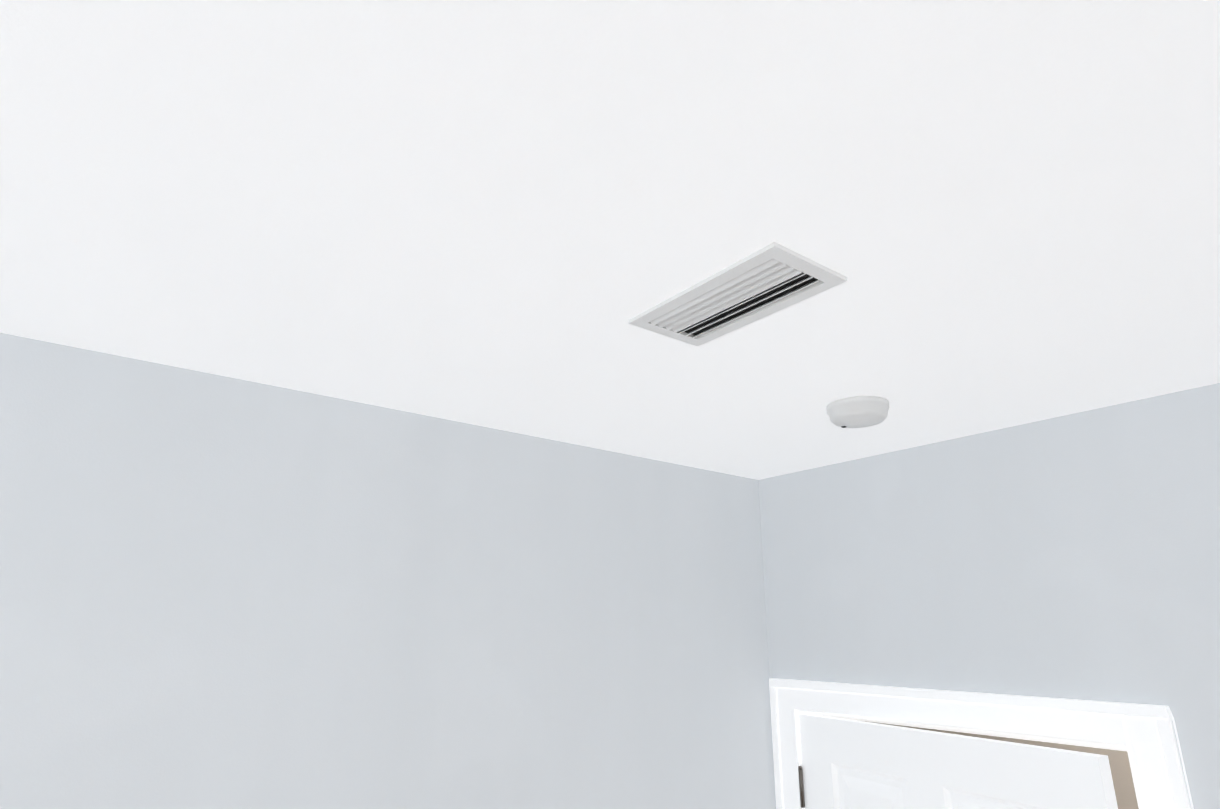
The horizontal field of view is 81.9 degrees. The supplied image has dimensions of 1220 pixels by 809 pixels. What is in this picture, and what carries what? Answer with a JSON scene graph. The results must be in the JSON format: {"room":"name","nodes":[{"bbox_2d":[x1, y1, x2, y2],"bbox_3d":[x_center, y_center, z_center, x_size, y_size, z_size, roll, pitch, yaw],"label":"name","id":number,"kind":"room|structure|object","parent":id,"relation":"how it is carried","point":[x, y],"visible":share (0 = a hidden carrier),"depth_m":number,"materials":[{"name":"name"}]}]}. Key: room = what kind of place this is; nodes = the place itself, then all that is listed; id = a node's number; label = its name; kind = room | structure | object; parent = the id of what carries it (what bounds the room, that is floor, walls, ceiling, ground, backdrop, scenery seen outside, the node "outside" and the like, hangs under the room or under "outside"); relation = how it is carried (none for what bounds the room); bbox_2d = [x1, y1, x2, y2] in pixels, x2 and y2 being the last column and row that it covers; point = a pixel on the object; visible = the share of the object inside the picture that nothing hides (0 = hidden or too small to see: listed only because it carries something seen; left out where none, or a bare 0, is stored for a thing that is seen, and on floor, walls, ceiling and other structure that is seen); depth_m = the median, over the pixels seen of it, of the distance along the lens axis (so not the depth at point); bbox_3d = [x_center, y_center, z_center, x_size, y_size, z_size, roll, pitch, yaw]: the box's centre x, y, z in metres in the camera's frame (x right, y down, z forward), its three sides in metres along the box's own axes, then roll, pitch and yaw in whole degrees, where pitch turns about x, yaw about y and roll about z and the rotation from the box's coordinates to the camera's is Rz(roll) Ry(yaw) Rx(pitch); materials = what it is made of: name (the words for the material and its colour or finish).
{"room":"bedroom","nodes":[
{"label":"bedroom","id":0,"kind":"room"},
{"bbox_2d":[0,333,775,808],"bbox_3d":[-1.259,1.163,0.753,4.545,2.740,0.160,14,-22,-35],"label":"wall","id":1,"kind":"structure","parent":0,"point":[218,591],"depth_m":1.46,"materials":[{"name":"grey paint"}]},
{"bbox_2d":[0,0,1219,479],"bbox_3d":[0.085,-0.722,-0.492,4.545,0.100,4.584,14,-22,-35],"label":"ceiling","id":2,"kind":"structure","parent":0,"point":[518,214],"depth_m":0.83,"materials":[{"name":"white paint"}]},
{"bbox_2d":[628,242,846,346],"bbox_3d":[0.184,-0.156,1.072,0.155,0.010,0.305,14,-22,-35],"label":"ceiling vent","id":3,"kind":"object","parent":2,"relation":"in","point":[769,279],"visible":1,"depth_m":1.05,"materials":[{"name":"white"}]},
{"bbox_2d":[826,396,889,427],"bbox_3d":[0.548,0.023,1.553,0.132,0.045,0.132,14,-22,-35],"label":"smoke detector","id":4,"kind":"object","parent":2,"relation":"attached to","point":[859,412],"visible":1,"depth_m":1.51,"materials":[{"name":"white plastic"}]},
{"bbox_2d":[758,383,1219,808],"bbox_3d":[1.823,1.051,0.319,0.160,2.740,4.264,14,-22,-35],"label":"wall","id":5,"kind":"structure","parent":0,"point":[1074,556],"depth_m":1.62,"materials":[{"name":"grey paint"}]},
{"bbox_2d":[798,714,1117,808],"bbox_3d":[0.744,1.750,1.378,0.165,2.030,0.830,10,-20,-27],"label":"door","id":6,"kind":"structure","parent":5,"relation":"in","point":[850,764],"depth_m":1.63,"materials":[{"name":"white painted wood"},{"name":"metal"}]},
{"bbox_2d":[769,678,1193,808],"bbox_3d":[0.836,1.732,1.454,0.181,2.130,0.995,14,-22,-35],"label":"door frame","id":7,"kind":"structure","parent":5,"relation":"attached to","point":[1144,734],"depth_m":1.59,"materials":[{"name":"white wood"}]},
{"bbox_2d":[865,721,1138,808],"bbox_3d":[1.903,1.728,2.399,0.100,2.740,3.184,14,-22,-35],"label":"wall","id":8,"kind":"structure","parent":0,"point":[1123,783],"depth_m":2.54,"materials":[{"name":"beige paint"}]}
]}

